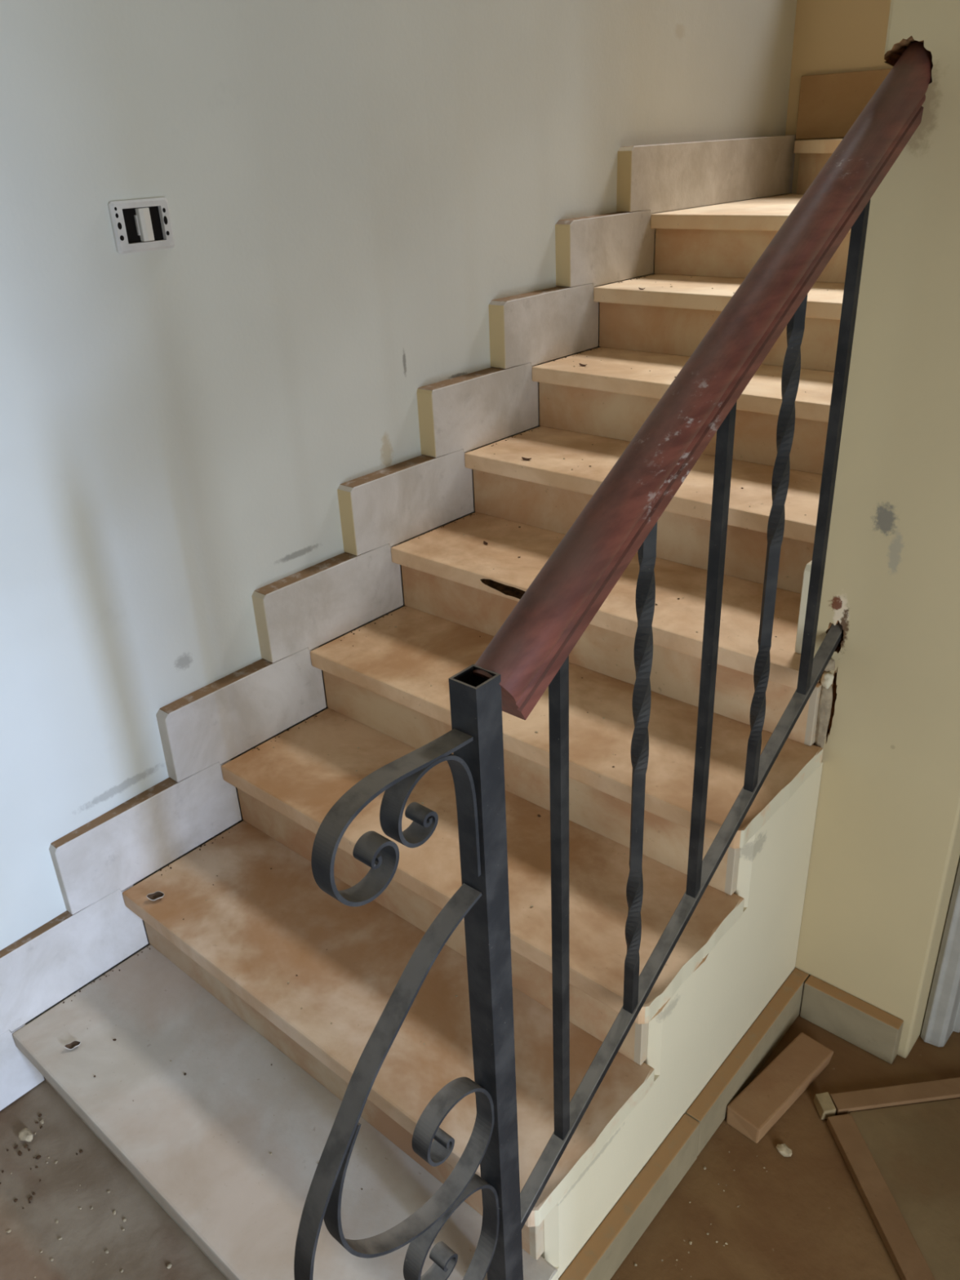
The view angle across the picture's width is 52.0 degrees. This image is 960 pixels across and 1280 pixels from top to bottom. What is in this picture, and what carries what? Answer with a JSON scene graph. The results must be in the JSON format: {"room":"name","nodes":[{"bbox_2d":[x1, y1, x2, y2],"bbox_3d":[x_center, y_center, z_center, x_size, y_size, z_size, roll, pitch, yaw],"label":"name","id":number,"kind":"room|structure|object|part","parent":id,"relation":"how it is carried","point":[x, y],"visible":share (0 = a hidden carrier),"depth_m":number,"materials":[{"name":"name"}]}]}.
{"room":"staircase","nodes":[
{"label":"staircase","id":0,"kind":"room"},
{"bbox_2d":[0,0,796,1025],"bbox_3d":[-0.758,-1.203,1.563,0.237,4.320,5.740,20,34,37],"label":"wall","id":1,"kind":"structure","parent":0,"point":[350,188],"depth_m":2.02,"materials":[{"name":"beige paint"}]},
{"bbox_2d":[106,197,174,253],"bbox_3d":[-0.612,-0.752,1.787,0.019,0.086,0.118,20,34,37],"label":"light switch","id":2,"kind":"object","parent":1,"relation":"attached to","point":[136,221],"visible":1,"depth_m":1.78,"materials":[{"name":"white plastic"}]},
{"bbox_2d":[0,134,796,1111],"bbox_3d":[-0.345,-0.203,2.385,0.090,1.713,4.437,20,34,37],"label":"baseboard","id":3,"kind":"structure","parent":1,"relation":"attached to","point":[201,731],"depth_m":2.36,"materials":[{"name":"stone"}]},
{"bbox_2d":[0,1013,959,1279],"bbox_3d":[0.439,1.162,1.652,3.300,0.120,6.100,20,34,37],"label":"floor","id":4,"kind":"structure","parent":0,"point":[805,1217],"depth_m":1.80,"materials":[{"name":"concrete"}]},
{"bbox_2d":[18,1128,33,1142],"bbox_3d":[-0.907,0.990,1.966,0.035,0.016,0.025,20,34,37],"label":"lump","id":5,"kind":"object","parent":4,"relation":"on","point":[25,1135],"visible":1,"depth_m":1.96,"materials":[{"name":"beige stone"}]},
{"bbox_2d":[0,1113,172,1278],"bbox_3d":[-0.792,1.105,1.742,0.684,0.006,0.349,20,34,37],"label":"rubble","id":6,"kind":"object","parent":4,"relation":"on","point":[169,1265],"visible":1,"depth_m":1.86,"materials":[{"name":"paint"}]},
{"bbox_2d":[12,138,851,1279],"bbox_3d":[0.798,-0.371,2.067,1.925,2.209,3.238,20,34,37],"label":"staircase","id":7,"kind":"structure","parent":4,"relation":"on","point":[233,953],"depth_m":1.95,"materials":[{"name":"stone"}]},
{"bbox_2d":[64,1040,80,1049],"bbox_3d":[-0.808,0.804,1.954,0.030,0.012,0.016,-15,29,-22],"label":"flake","id":8,"kind":"object","parent":7,"relation":"on","point":[75,1043],"visible":1,"depth_m":1.96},
{"bbox_2d":[146,890,164,901],"bbox_3d":[-0.685,0.543,2.081,0.027,0.013,0.030,20,34,37],"label":"flake","id":9,"kind":"object","parent":7,"relation":"on","point":[153,896],"visible":1,"depth_m":2.08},
{"bbox_2d":[62,273,835,1190],"bbox_3d":[0.178,-0.036,2.215,0.988,1.193,2.277,20,34,37],"label":"tread grit","id":10,"kind":"object","parent":7,"relation":"on","point":[422,802],"visible":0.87,"depth_m":2.23,"materials":[{"name":"paint"}]},
{"bbox_2d":[521,457,531,460],"bbox_3d":[0.117,-0.457,2.483,0.026,0.006,0.012,13,31,28],"label":"scrap","id":11,"kind":"object","parent":7,"relation":"on","point":[522,458],"visible":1,"depth_m":2.48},
{"bbox_2d":[293,40,933,1279],"bbox_3d":[0.251,0.114,1.356,0.062,1.691,1.401,20,34,37],"label":"stair railing","id":12,"kind":"object","parent":7,"relation":"on","point":[529,653],"visible":0.98,"depth_m":1.21,"materials":[{"name":"black metal"}]},
{"bbox_3d":[0.018,0.521,1.242,0.037,1.086,0.038,20,34,37],"label":"newel post","id":13,"kind":"part","parent":12,"relation":"part of","materials":[{"name":"black metal"}]},
{"bbox_3d":[0.360,0.404,1.623,0.023,0.616,0.999,20,34,37],"label":"rail","id":14,"kind":"part","parent":12,"relation":"part of","materials":[{"name":"black metal"}]},
{"bbox_3d":[0.339,-0.402,1.238,0.061,0.673,1.065,20,34,37],"label":"handrail","id":15,"kind":"part","parent":12,"relation":"part of","materials":[{"name":"brown wood"}]},
{"bbox_2d":[634,1151,767,1276],"bbox_3d":[0.379,1.051,1.741,0.109,0.003,0.419,20,34,37],"label":"rubble","id":16,"kind":"object","parent":4,"relation":"on","point":[704,1167],"depth_m":1.73,"materials":[{"name":"paint"}]},
{"bbox_2d":[726,1032,833,1142],"bbox_3d":[0.604,0.896,1.982,0.270,0.041,0.074,-24,34,-35],"label":"wood block","id":17,"kind":"object","parent":4,"relation":"on","point":[757,1108],"visible":1,"depth_m":1.96,"materials":[{"name":"brown wood"}]},
{"bbox_2d":[775,1143,791,1156],"bbox_3d":[0.579,0.969,1.872,0.031,0.014,0.023,20,34,37],"label":"lump","id":18,"kind":"object","parent":4,"relation":"on","point":[783,1148],"visible":1,"depth_m":1.87,"materials":[{"name":"beige stone"}]},
{"bbox_2d":[813,1077,959,1279],"bbox_3d":[0.911,1.026,1.712,0.433,0.025,0.602,-5,27,-4],"label":"wooden panel","id":19,"kind":"object","parent":4,"relation":"on","point":[899,1144],"visible":1,"depth_m":1.83,"materials":[{"name":"brown wood"}]},
{"bbox_3d":[0.681,0.919,1.944,0.029,0.025,0.043,-4,27,-2],"label":"rail","id":20,"kind":"part","parent":19,"relation":"part of","materials":[{"name":"brown wood"}]},
{"bbox_3d":[0.896,0.902,1.962,0.402,0.022,0.039,-5,27,-4],"label":"rail","id":21,"kind":"part","parent":19,"relation":"part of","materials":[{"name":"brown wood"}]},
{"bbox_2d":[781,0,893,195],"bbox_3d":[2.118,-1.847,2.547,3.050,4.300,0.200,20,34,37],"label":"wall","id":22,"kind":"structure","parent":0,"point":[831,36],"depth_m":3.25,"materials":[{"name":"paint"}]},
{"bbox_2d":[795,68,891,139],"bbox_3d":[1.333,-1.750,3.209,0.616,0.193,0.021,20,34,37],"label":"baseboard","id":23,"kind":"structure","parent":22,"relation":"attached to","point":[829,104],"depth_m":3.31,"materials":[{"name":"wood"}]},
{"bbox_2d":[795,0,959,1057],"bbox_3d":[0.754,-1.127,1.248,0.307,4.300,0.272,20,34,37],"label":"wall","id":24,"kind":"structure","parent":0,"point":[885,855],"depth_m":1.70,"materials":[{"name":"paint"}]},
{"bbox_2d":[558,968,903,1279],"bbox_3d":[0.484,0.956,1.806,0.236,0.101,0.904,20,34,37],"label":"baseboard","id":25,"kind":"structure","parent":24,"relation":"attached to","point":[853,1020],"depth_m":1.91,"materials":[{"name":"wood"}]},
{"bbox_2d":[794,560,812,653],"bbox_3d":[0.685,-0.098,1.902,0.030,0.179,0.248,20,34,37],"label":"baseboard","id":26,"kind":"structure","parent":24,"relation":"attached to","point":[806,573],"depth_m":1.82,"materials":[{"name":"white paint"}]},
{"bbox_3d":[1.684,-0.450,1.374,1.550,2.900,0.940,20,34,37],"label":"doorway","id":27,"kind":"structure","parent":0,"visible":0},
{"bbox_2d":[920,861,959,1047],"bbox_3d":[1.288,0.023,1.416,0.906,2.047,0.178,20,34,37],"label":"door","id":28,"kind":"structure","parent":27,"relation":"attached to","point":[942,1016],"depth_m":2.00,"materials":[{"name":"white paint"}]}
]}

